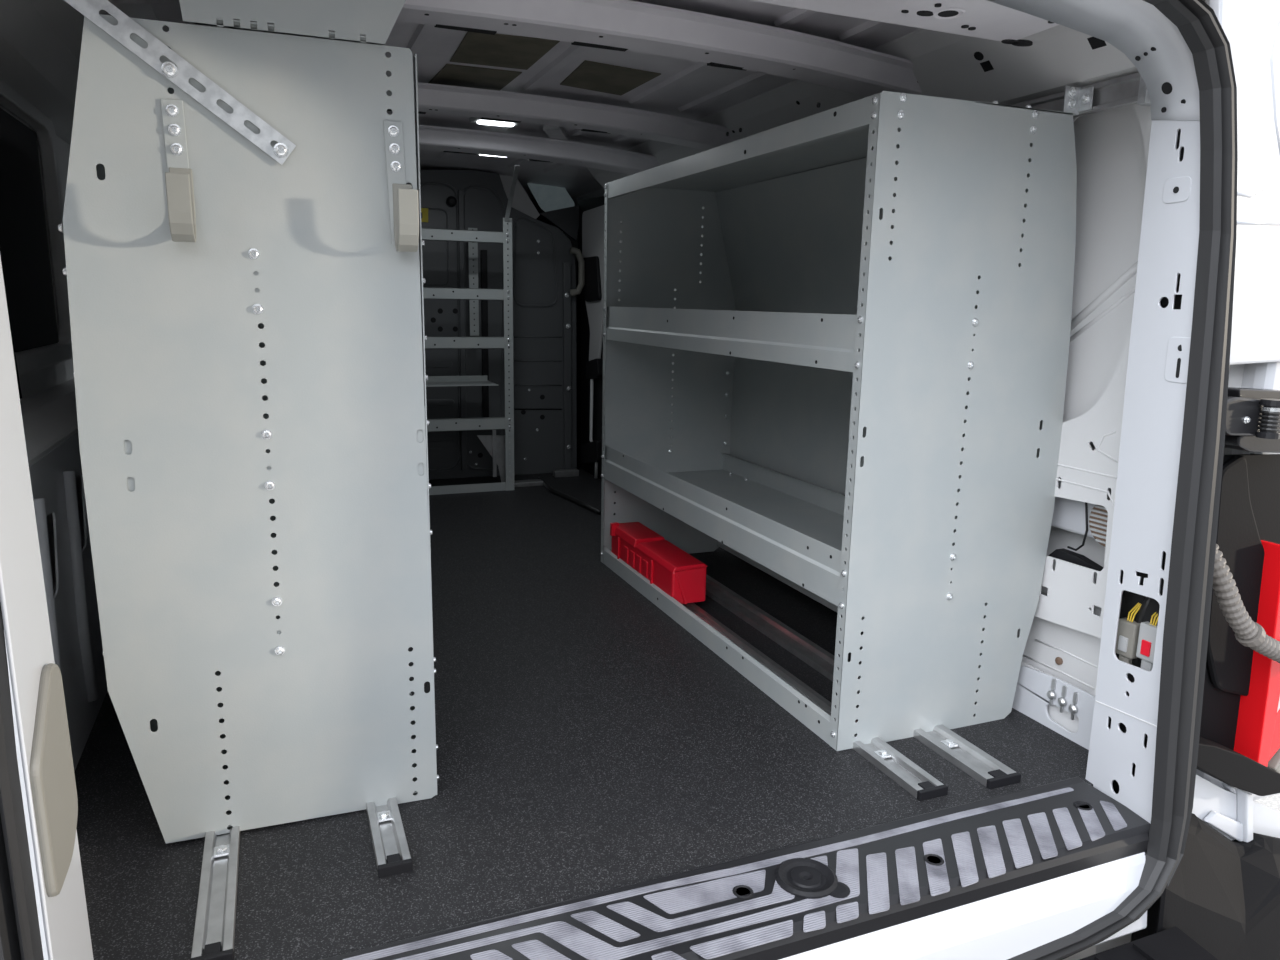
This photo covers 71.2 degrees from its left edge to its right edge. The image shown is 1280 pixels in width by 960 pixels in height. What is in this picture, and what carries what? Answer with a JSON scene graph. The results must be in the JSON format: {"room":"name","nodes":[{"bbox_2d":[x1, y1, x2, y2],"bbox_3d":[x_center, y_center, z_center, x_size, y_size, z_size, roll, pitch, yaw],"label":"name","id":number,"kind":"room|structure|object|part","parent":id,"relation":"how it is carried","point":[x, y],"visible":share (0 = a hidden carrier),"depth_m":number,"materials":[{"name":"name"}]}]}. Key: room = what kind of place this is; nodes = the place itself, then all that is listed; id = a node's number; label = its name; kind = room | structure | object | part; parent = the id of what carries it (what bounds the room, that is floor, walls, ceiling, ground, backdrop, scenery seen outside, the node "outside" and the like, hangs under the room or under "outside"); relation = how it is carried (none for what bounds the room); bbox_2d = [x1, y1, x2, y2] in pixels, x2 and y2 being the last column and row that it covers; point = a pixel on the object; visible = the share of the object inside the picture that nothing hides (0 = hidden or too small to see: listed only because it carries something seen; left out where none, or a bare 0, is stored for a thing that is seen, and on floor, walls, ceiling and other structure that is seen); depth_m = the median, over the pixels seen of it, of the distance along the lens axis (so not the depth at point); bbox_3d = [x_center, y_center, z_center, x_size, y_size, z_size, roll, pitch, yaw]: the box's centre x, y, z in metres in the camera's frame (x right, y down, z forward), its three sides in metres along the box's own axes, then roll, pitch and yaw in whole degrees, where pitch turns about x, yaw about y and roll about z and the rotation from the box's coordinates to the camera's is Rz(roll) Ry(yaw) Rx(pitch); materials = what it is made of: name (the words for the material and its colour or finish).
{"room":"vehicle interior","nodes":[
{"label":"vehicle interior","id":0,"kind":"room"},
{"bbox_2d":[0,79,107,771],"bbox_3d":[-1.527,-0.112,2.567,0.215,2.000,3.950,-3,12,-22],"label":"wall","id":1,"kind":"structure","parent":0,"point":[34,161],"depth_m":1.78,"materials":[{"name":"black paint"}]},
{"bbox_3d":[-1.131,-0.434,1.480,0.007,0.470,1.300,-3,12,-22],"label":"blank panel","id":2,"kind":"part","parent":1,"relation":"part of","materials":[{"name":"black plastic"}]},
{"bbox_2d":[0,257,93,959],"bbox_3d":[-0.643,0.088,0.827,0.135,1.320,0.152,-3,12,-22],"label":"van door","id":3,"kind":"structure","parent":1,"relation":"attached to","point":[63,917],"depth_m":0.86,"materials":[{"name":"white paint"}]},
{"bbox_2d":[30,663,77,896],"bbox_3d":[-0.584,0.293,0.890,0.012,0.206,0.125,-3,12,-22],"label":"cover","id":4,"kind":"object","parent":3,"relation":"attached to","point":[52,776],"visible":1,"depth_m":0.87,"materials":[{"name":"grey plastic"}]},
{"bbox_3d":[-1.399,-0.225,2.250,0.170,0.060,3.100,-3,12,-22],"label":"waist rail","id":5,"kind":"part","parent":1,"relation":"part of","materials":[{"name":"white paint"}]},
{"bbox_2d":[0,0,157,144],"bbox_3d":[-1.330,-0.950,2.184,0.370,0.199,3.000,-3,12,-22],"label":"trim","id":6,"kind":"structure","parent":1,"relation":"attached to","point":[41,40],"depth_m":1.61,"materials":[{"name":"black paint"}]},
{"bbox_2d":[749,0,1058,46],"bbox_3d":[0.003,-0.734,1.083,1.536,0.144,0.359,-3,12,-22],"label":"trim","id":7,"kind":"structure","parent":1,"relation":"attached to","point":[984,19],"depth_m":1.37,"materials":[{"name":"paint"}]},
{"bbox_2d":[151,0,920,198],"bbox_3d":[-0.659,-1.133,2.771,2.090,0.075,4.050,-3,12,-22],"label":"ceiling","id":8,"kind":"structure","parent":0,"point":[683,88],"depth_m":2.23,"materials":[{"name":"paint"}]},
{"bbox_2d":[469,117,518,126],"bbox_3d":[-0.429,-1.070,2.665,0.149,0.017,0.060,-3,12,-22],"label":"recessed light","id":9,"kind":"object","parent":8,"relation":"in","point":[471,119],"visible":0.71,"depth_m":2.65,"materials":[{"name":"grey plastic"}]},
{"bbox_2d":[477,120,514,126],"bbox_3d":[-0.429,-1.064,2.666,0.110,0.005,0.050,-3,12,-22],"label":"diffuser","id":10,"kind":"object","parent":9,"relation":"attached to","point":[485,122],"depth_m":2.66,"materials":[{"name":"white plastic"}]},
{"bbox_2d":[527,183,574,211],"bbox_3d":[-0.432,-1.397,4.337,0.236,0.203,0.020,-3,12,-22],"label":"window","id":11,"kind":"structure","parent":8,"relation":"attached to","point":[549,198],"depth_m":4.33,"materials":[{"name":"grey glass"}]},
{"bbox_2d":[543,125,567,140],"bbox_3d":[-0.272,-1.135,2.933,0.057,0.020,0.274,2,11,3],"label":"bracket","id":12,"kind":"object","parent":8,"relation":"attached to","point":[554,132],"visible":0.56,"depth_m":2.87,"materials":[{"name":"metal"}]},
{"bbox_2d":[530,198,557,227],"bbox_3d":[-1.393,-0.544,4.727,2.060,2.010,0.030,-3,12,-22],"label":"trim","id":13,"kind":"structure","parent":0,"point":[540,218],"depth_m":4.88,"materials":[{"name":"black plastic"}]},
{"bbox_2d":[74,466,1092,959],"bbox_3d":[-0.587,0.292,2.754,1.870,0.030,3.270,-3,12,-22],"label":"floor","id":14,"kind":"structure","parent":0,"point":[588,742],"depth_m":1.59,"materials":[{"name":"rubber"}]},
{"bbox_2d":[190,703,239,959],"bbox_3d":[-0.842,0.441,1.859,0.049,0.017,1.660,-3,12,-22],"label":"floor track","id":15,"kind":"object","parent":14,"relation":"on","point":[214,930],"visible":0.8,"depth_m":1.22,"materials":[{"name":"metal"}]},
{"bbox_2d":[58,0,438,843],"bbox_3d":[-0.770,-0.162,1.851,0.467,1.204,1.251,-3,12,-22],"label":"shelving unit","id":16,"kind":"object","parent":14,"relation":"on","point":[251,405],"depth_m":1.28,"materials":[{"name":"silver metal"}]},
{"bbox_3d":[-0.958,-0.134,1.786,0.060,1.154,1.228,-3,12,-22],"label":"panel","id":17,"kind":"part","parent":16,"relation":"part of","materials":[{"name":"grey metal"}]},
{"bbox_2d":[160,99,195,241],"bbox_3d":[-0.601,-0.403,1.161,0.031,0.181,0.062,-3,12,-22],"label":"hook","id":18,"kind":"object","parent":16,"relation":"attached to","point":[178,176],"visible":1,"depth_m":1.17,"materials":[{"name":"grey rubber"}]},
{"bbox_3d":[-0.595,-0.528,1.163,0.268,0.209,0.008,-3,12,-22],"label":"slotted strip","id":19,"kind":"part","parent":16,"relation":"part of","materials":[{"name":"silver metal"}]},
{"bbox_3d":[-1.008,-0.260,2.420,0.462,1.165,0.002,-3,12,-22],"label":"panel","id":20,"kind":"part","parent":16,"relation":"part of","materials":[{"name":"grey metal"}]},
{"bbox_3d":[-0.749,-0.135,1.873,0.383,0.085,1.228,-3,12,-22],"label":"shelf","id":21,"kind":"part","parent":16,"relation":"part of","materials":[{"name":"grey metal"}]},
{"bbox_3d":[-0.753,0.120,1.923,0.383,0.085,1.228,-3,12,-22],"label":"shelf","id":22,"kind":"part","parent":16,"relation":"part of","materials":[{"name":"grey metal"}]},
{"bbox_3d":[-0.742,-0.697,1.759,0.395,0.002,1.228,-3,12,-22],"label":"panel","id":23,"kind":"part","parent":16,"relation":"part of","materials":[{"name":"grey metal"}]},
{"bbox_2d":[179,0,405,44],"bbox_3d":[-0.567,-0.710,1.465,0.293,0.115,0.608,-3,12,-22],"label":"tray","id":24,"kind":"object","parent":16,"relation":"on","point":[375,19],"visible":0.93,"depth_m":1.20,"materials":[{"name":"grey metal"}]},
{"bbox_3d":[-0.758,0.373,1.974,0.383,0.085,1.228,-3,12,-22],"label":"shelf","id":25,"kind":"part","parent":16,"relation":"part of","materials":[{"name":"grey metal"}]},
{"bbox_2d":[383,120,418,251],"bbox_3d":[-0.338,-0.417,1.268,0.037,0.181,0.062,-3,12,-22],"label":"hook","id":26,"kind":"object","parent":16,"relation":"attached to","point":[402,199],"visible":1,"depth_m":1.28,"materials":[{"name":"grey rubber"}]},
{"bbox_2d":[366,797,412,877],"bbox_3d":[-0.645,0.418,1.996,0.049,0.017,1.550,-3,12,-22],"label":"floor track","id":27,"kind":"object","parent":14,"relation":"on","point":[391,850],"visible":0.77,"depth_m":1.36,"materials":[{"name":"metal"}]},
{"bbox_2d":[422,218,513,494],"bbox_3d":[-1.010,-0.515,3.747,0.937,1.150,0.247,-3,12,-22],"label":"shelving unit","id":28,"kind":"object","parent":14,"relation":"on","point":[500,447],"visible":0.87,"depth_m":3.79,"materials":[{"name":"grey metal"}]},
{"bbox_2d":[426,375,498,386],"bbox_3d":[-1.027,-0.412,3.760,0.827,0.027,0.220,-3,12,-22],"label":"shelf","id":29,"kind":"object","parent":28,"relation":"on","point":[433,381],"depth_m":3.92,"materials":[{"name":"grey metal"}]},
{"bbox_3d":[-0.965,-0.982,3.553,0.854,0.046,0.018,-3,12,-22],"label":"cross rail","id":30,"kind":"part","parent":28,"relation":"part of","materials":[{"name":"grey metal"}]},
{"bbox_3d":[-0.969,-0.754,3.598,0.854,0.046,0.018,-3,12,-22],"label":"cross rail","id":31,"kind":"part","parent":28,"relation":"part of","materials":[{"name":"grey metal"}]},
{"bbox_3d":[-0.973,-0.559,3.637,0.854,0.049,0.018,-3,12,-22],"label":"cross rail","id":32,"kind":"part","parent":28,"relation":"part of","materials":[{"name":"grey metal"}]},
{"bbox_3d":[-0.979,-0.222,3.704,0.854,0.052,0.018,-3,12,-22],"label":"cross rail","id":33,"kind":"part","parent":28,"relation":"part of","materials":[{"name":"grey metal"}]},
{"bbox_3d":[-0.966,0.051,3.761,0.890,0.036,0.004,-3,12,-22],"label":"rail","id":34,"kind":"part","parent":28,"relation":"part of","materials":[{"name":"grey metal"}]},
{"bbox_3d":[-0.558,-0.518,3.804,0.038,1.150,0.002,-3,12,-22],"label":"post","id":35,"kind":"part","parent":28,"relation":"part of","materials":[{"name":"grey metal"}]},
{"bbox_2d":[504,165,519,221],"bbox_3d":[-0.501,-1.111,3.485,0.017,0.169,0.404,-2,12,-14],"label":"strap","id":36,"kind":"object","parent":28,"relation":"attached to","point":[516,168],"visible":1,"depth_m":3.46,"materials":[{"name":"metal"}]},
{"bbox_2d":[406,170,578,486],"bbox_3d":[-1.077,-0.639,3.785,1.795,1.374,0.280,-3,12,-22],"label":"wall","id":37,"kind":"structure","parent":14,"relation":"on","point":[543,266],"depth_m":4.11,"materials":[{"name":"grey paint"}]},
{"bbox_3d":[-0.823,-1.216,3.905,0.044,0.044,0.028,-3,12,-22],"label":"knob","id":38,"kind":"part","parent":37,"relation":"part of","materials":[{"name":"black plastic"}]},
{"bbox_2d":[500,175,539,218],"bbox_3d":[-0.561,-1.304,4.138,0.197,0.207,0.020,-3,12,-22],"label":"trim","id":39,"kind":"structure","parent":37,"relation":"attached to","point":[521,202],"depth_m":4.13,"materials":[{"name":"white paint"}]},
{"bbox_3d":[-0.509,0.014,4.035,0.140,0.018,0.060,-3,12,-22],"label":"foot plate","id":40,"kind":"part","parent":37,"relation":"part of","materials":[{"name":"metal"}]},
{"bbox_3d":[-0.352,-0.033,4.256,0.120,0.030,0.040,-3,12,-22],"label":"foot plate","id":41,"kind":"part","parent":37,"relation":"part of","materials":[{"name":"metal"}]},
{"bbox_2d":[569,246,584,295],"bbox_3d":[-0.289,-0.963,4.134,0.074,0.225,0.030,-3,12,-22],"label":"handle","id":42,"kind":"object","parent":37,"relation":"attached to","point":[581,262],"visible":1,"depth_m":4.13,"materials":[{"name":"grey plastic"}]},
{"bbox_2d":[538,476,600,514],"bbox_3d":[-0.327,0.061,3.811,0.057,0.020,0.729,-4,12,-25],"label":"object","id":43,"kind":"object","parent":14,"relation":"on","point":[570,498],"visible":0.91,"depth_m":3.71,"materials":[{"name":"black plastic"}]},
{"bbox_2d":[682,603,947,800],"bbox_3d":[0.208,0.388,2.229,0.059,0.017,1.558,-3,12,-22],"label":"floor track","id":44,"kind":"object","parent":14,"relation":"on","point":[915,780],"visible":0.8,"depth_m":1.66,"materials":[{"name":"metal"}]},
{"bbox_2d":[600,91,1076,750],"bbox_3d":[0.310,-0.225,2.342,0.482,1.190,1.542,-3,12,-22],"label":"shelving unit","id":45,"kind":"object","parent":14,"relation":"on","point":[870,349],"visible":0.99,"depth_m":1.73,"materials":[{"name":"silver metal"}]},
{"bbox_2d":[610,522,707,603],"bbox_3d":[0.040,0.229,2.602,0.116,0.124,0.475,-3,12,-22],"label":"case","id":46,"kind":"object","parent":45,"relation":"on","point":[679,574],"visible":0.98,"depth_m":2.49,"materials":[{"name":"red plastic"}]},
{"bbox_3d":[-0.006,0.164,2.720,0.106,0.024,0.200,-3,12,-22],"label":"lid","id":47,"kind":"part","parent":46,"relation":"part of","materials":[{"name":"red plastic"}]},
{"bbox_3d":[0.086,0.210,2.498,0.105,0.016,0.260,-3,12,-22],"label":"lid","id":48,"kind":"part","parent":46,"relation":"part of","materials":[{"name":"red plastic"}]},
{"bbox_3d":[0.106,-0.322,2.842,0.477,1.169,0.002,-3,12,-22],"label":"panel","id":49,"kind":"part","parent":45,"relation":"part of","materials":[{"name":"grey metal"}]},
{"bbox_3d":[0.129,0.361,2.270,0.012,0.050,1.307,-3,12,-22],"label":"rail","id":50,"kind":"part","parent":45,"relation":"part of","materials":[{"name":"grey metal"}]},
{"bbox_3d":[0.330,-0.743,2.125,0.400,0.045,1.307,-3,12,-22],"label":"panel","id":51,"kind":"part","parent":45,"relation":"part of","materials":[{"name":"grey metal"}]},
{"bbox_3d":[0.328,0.073,2.293,0.423,0.058,1.307,-3,12,-22],"label":"shelf","id":52,"kind":"part","parent":45,"relation":"part of","materials":[{"name":"grey metal"}]},
{"bbox_3d":[0.512,-0.215,2.310,0.096,1.138,1.305,-3,12,-22],"label":"panel","id":53,"kind":"part","parent":45,"relation":"part of","materials":[{"name":"grey metal"}]},
{"bbox_3d":[0.600,-0.073,1.651,0.477,1.172,0.002,-3,12,-22],"label":"panel","id":54,"kind":"part","parent":45,"relation":"part of","materials":[{"name":"grey metal"}]},
{"bbox_2d":[706,574,1020,788],"bbox_3d":[0.345,0.381,2.277,0.070,0.017,1.570,-3,12,-22],"label":"floor track","id":55,"kind":"object","parent":14,"relation":"on","point":[987,770],"visible":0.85,"depth_m":2.04,"materials":[{"name":"metal"}]},
{"bbox_2d":[561,104,1229,959],"bbox_3d":[0.237,-0.225,3.303,0.135,2.000,3.900,-3,12,-22],"label":"wall","id":56,"kind":"structure","parent":0,"point":[1063,643],"depth_m":1.70,"materials":[{"name":"white metal"}]},
{"bbox_2d":[44,0,921,95],"bbox_3d":[-0.145,-0.832,1.658,1.660,0.094,0.150,-3,12,-22],"label":"roof beam","id":57,"kind":"structure","parent":56,"relation":"attached to","point":[618,25],"depth_m":1.70,"materials":[{"name":"metal"}]},
{"bbox_2d":[415,125,659,174],"bbox_3d":[-0.666,-1.088,2.915,1.660,0.094,0.170,-3,12,-22],"label":"trim","id":58,"kind":"structure","parent":56,"relation":"attached to","point":[445,139],"depth_m":2.98,"materials":[{"name":"paint"}]},
{"bbox_2d":[539,205,578,239],"bbox_3d":[-0.321,-1.246,4.271,0.329,0.193,0.020,-3,12,-22],"label":"trim","id":59,"kind":"structure","parent":56,"relation":"attached to","point":[566,220],"depth_m":4.25,"materials":[{"name":"grey paint"}]},
{"bbox_2d":[387,82,732,149],"bbox_3d":[-0.453,-0.988,2.401,1.660,0.094,0.140,-3,12,-22],"label":"trim","id":60,"kind":"structure","parent":56,"relation":"attached to","point":[485,104],"depth_m":2.46,"materials":[{"name":"paint"}]},
{"bbox_2d":[576,196,603,479],"bbox_3d":[-0.230,-0.620,4.188,0.042,1.372,0.559,-3,12,-22],"label":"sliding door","id":61,"kind":"structure","parent":56,"relation":"in","point":[589,338],"depth_m":4.17,"materials":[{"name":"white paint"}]},
{"bbox_2d":[587,0,1204,188],"bbox_3d":[0.369,-1.008,2.600,0.265,0.184,2.500,-3,12,-22],"label":"trim","id":62,"kind":"structure","parent":56,"relation":"attached to","point":[945,65],"depth_m":1.77,"materials":[{"name":"white paint"}]},
{"bbox_2d":[1047,678,1056,705],"bbox_3d":[0.814,0.420,1.769,0.011,0.056,0.017,-3,12,-22],"label":"clip","id":63,"kind":"object","parent":56,"relation":"attached to","point":[1051,694],"visible":1,"depth_m":1.77,"materials":[{"name":"metal"}]},
{"bbox_3d":[0.810,0.460,1.809,0.006,0.154,0.281,-3,12,-22],"label":"kick panel","id":64,"kind":"part","parent":56,"relation":"part of","materials":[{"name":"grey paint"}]},
{"bbox_3d":[0.330,0.077,3.074,0.008,0.300,3.300,-3,12,-22],"label":"recessed panel","id":65,"kind":"part","parent":56,"relation":"part of","materials":[{"name":"white paint"}]},
{"bbox_2d":[1058,685,1066,712],"bbox_3d":[0.824,0.428,1.746,0.011,0.056,0.017,-3,12,-22],"label":"clip","id":66,"kind":"object","parent":56,"relation":"attached to","point":[1062,702],"visible":1,"depth_m":1.74,"materials":[{"name":"metal"}]},
{"bbox_2d":[1068,692,1077,719],"bbox_3d":[0.834,0.436,1.722,0.011,0.056,0.017,-3,12,-22],"label":"clip","id":67,"kind":"object","parent":56,"relation":"attached to","point":[1073,709],"visible":1,"depth_m":1.72,"materials":[{"name":"metal"}]},
{"bbox_2d":[1011,73,1150,116],"bbox_3d":[0.546,-0.801,2.182,0.057,0.060,1.550,-3,12,-22],"label":"track","id":68,"kind":"object","parent":56,"relation":"attached to","point":[1131,89],"depth_m":1.58,"materials":[{"name":"metal"}]},
{"bbox_3d":[0.780,-0.678,1.591,0.037,0.046,0.031,-3,12,-22],"label":"track bracket","id":69,"kind":"part","parent":68,"relation":"part of","materials":[{"name":"silver metal"}]},
{"bbox_2d":[1088,499,1109,546],"bbox_3d":[0.886,0.083,1.687,0.012,0.091,0.091,-3,12,-22],"label":"air vent","id":70,"kind":"object","parent":56,"relation":"in","point":[1098,517],"visible":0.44,"depth_m":1.70,"materials":[{"name":"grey plastic"}]},
{"bbox_3d":[0.344,-0.668,2.925,0.008,0.620,3.300,-3,12,-22],"label":"recessed panel","id":71,"kind":"part","parent":56,"relation":"part of","materials":[{"name":"white paint"}]},
{"bbox_2d":[1080,0,1279,958],"bbox_3d":[1.047,0.038,1.550,0.539,1.900,0.110,-3,12,-22],"label":"wall","id":72,"kind":"structure","parent":0,"point":[1251,28],"depth_m":1.41,"materials":[{"name":"white metal"}]},
{"bbox_2d":[0,0,1237,959],"bbox_3d":[0.140,0.042,1.064,1.626,1.473,0.105,-3,12,-22],"label":"seal","id":73,"kind":"object","parent":72,"relation":"attached to","point":[1194,535],"visible":1,"depth_m":1.32,"materials":[{"name":"black rubber"}]},
{"bbox_2d":[780,852,1146,959],"bbox_3d":[0.104,0.692,1.216,1.500,0.132,0.132,-3,12,-22],"label":"trim","id":74,"kind":"structure","parent":72,"relation":"attached to","point":[1005,926],"depth_m":1.33,"materials":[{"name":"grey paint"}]},
{"bbox_2d":[321,777,1149,959],"bbox_3d":[0.112,0.605,1.242,1.515,0.046,0.181,-3,12,-22],"label":"plate","id":75,"kind":"object","parent":74,"relation":"on","point":[785,902],"visible":0.96,"depth_m":1.28,"materials":[{"name":"black plastic"}]},
{"bbox_2d":[775,858,849,898],"bbox_3d":[0.244,0.580,1.294,0.091,0.014,0.101,-3,12,-22],"label":"cap","id":76,"kind":"object","parent":75,"relation":"on","point":[795,878],"depth_m":1.29,"materials":[{"name":"black plastic"}]},
{"bbox_2d":[987,0,1199,119],"bbox_3d":[0.179,-0.582,1.100,1.316,0.178,0.200,-3,12,-22],"label":"trim","id":77,"kind":"structure","parent":72,"relation":"attached to","point":[1156,47],"depth_m":1.29,"materials":[{"name":"grey paint"}]},
{"bbox_2d":[1115,602,1141,664],"bbox_3d":[0.832,0.263,1.523,0.023,0.116,0.036,-3,12,-22],"label":"connector","id":78,"kind":"object","parent":72,"relation":"attached to","point":[1128,629],"visible":0.8,"depth_m":1.52,"materials":[{"name":"grey plastic"}]},
{"bbox_2d":[1132,597,1149,666],"bbox_3d":[0.849,0.255,1.510,0.014,0.135,0.029,-3,12,-22],"label":"harness","id":79,"kind":"object","parent":72,"relation":"attached to","point":[1136,662],"visible":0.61,"depth_m":1.50,"materials":[{"name":"black plastic"}]},
{"bbox_2d":[1085,120,1199,855],"bbox_3d":[0.857,0.015,1.432,0.147,1.236,0.160,-3,12,-22],"label":"door pillar","id":80,"kind":"structure","parent":72,"relation":"attached to","point":[1122,747],"depth_m":1.41,"materials":[{"name":"white metal"}]},
{"bbox_2d":[1136,612,1158,670],"bbox_3d":[0.848,0.263,1.483,0.023,0.116,0.036,-3,12,-22],"label":"connector","id":81,"kind":"object","parent":72,"relation":"attached to","point":[1146,639],"visible":0.7,"depth_m":1.48,"materials":[{"name":"grey plastic"}]},
{"bbox_2d":[1079,813,1279,959],"bbox_3d":[0.305,0.844,1.200,2.364,0.447,0.350,-3,12,-22],"label":"bumper cover","id":82,"kind":"object","parent":72,"relation":"attached to","point":[1221,901],"visible":0.7,"depth_m":1.52,"materials":[{"name":"black plastic"}]},
{"bbox_2d":[1197,737,1279,795],"bbox_3d":[1.032,0.499,1.589,0.275,0.148,0.060,-3,12,-22],"label":"trim","id":83,"kind":"structure","parent":72,"relation":"attached to","point":[1232,768],"depth_m":1.56,"materials":[{"name":"black plastic"}]},
{"bbox_2d":[1200,454,1279,750],"bbox_3d":[1.111,0.251,1.596,0.365,0.612,0.023,-3,12,-22],"label":"lamp housing","id":84,"kind":"object","parent":72,"relation":"attached to","point":[1249,506],"visible":0.6,"depth_m":1.54,"materials":[{"name":"black plastic"}]},
{"bbox_2d":[1213,544,1279,662],"bbox_3d":[1.036,0.197,1.479,0.370,0.307,0.062,-1,12,-13],"label":"cable conduit","id":85,"kind":"object","parent":72,"relation":"attached to","point":[1249,633],"visible":0.7,"depth_m":1.45,"materials":[{"name":"grey plastic"}]},
{"bbox_2d":[1224,387,1279,452],"bbox_3d":[0.991,-0.092,1.432,0.214,0.110,0.092,-3,12,-22],"label":"hinge","id":86,"kind":"object","parent":72,"relation":"attached to","point":[1253,414],"visible":0.77,"depth_m":1.40,"materials":[{"name":"black metal"}]},
{"bbox_2d":[1262,407,1279,411],"bbox_3d":[0.986,-0.111,1.394,0.026,0.006,0.026,-3,12,-22],"label":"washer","id":87,"kind":"object","parent":86,"relation":"in","point":[1264,409],"depth_m":1.38,"materials":[{"name":"silver metal"}]},
{"bbox_2d":[1234,540,1279,772],"bbox_3d":[1.194,0.352,1.634,0.257,0.513,0.055,-3,12,-22],"label":"tail lamp","id":88,"kind":"object","parent":72,"relation":"attached to","point":[1257,738],"visible":0.64,"depth_m":1.58,"materials":[{"name":"red plastic"}]},
{"label":"outside","id":89,"kind":"structure","parent":0,"visible":0},
{"bbox_2d":[1254,793,1279,810],"bbox_3d":[-0.028,1.466,0.292,80.000,0.050,80.000,-3,12,-22],"label":"ground","id":90,"kind":"structure","parent":89,"point":[1273,801],"depth_m":2.75,"materials":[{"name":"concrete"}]}
]}

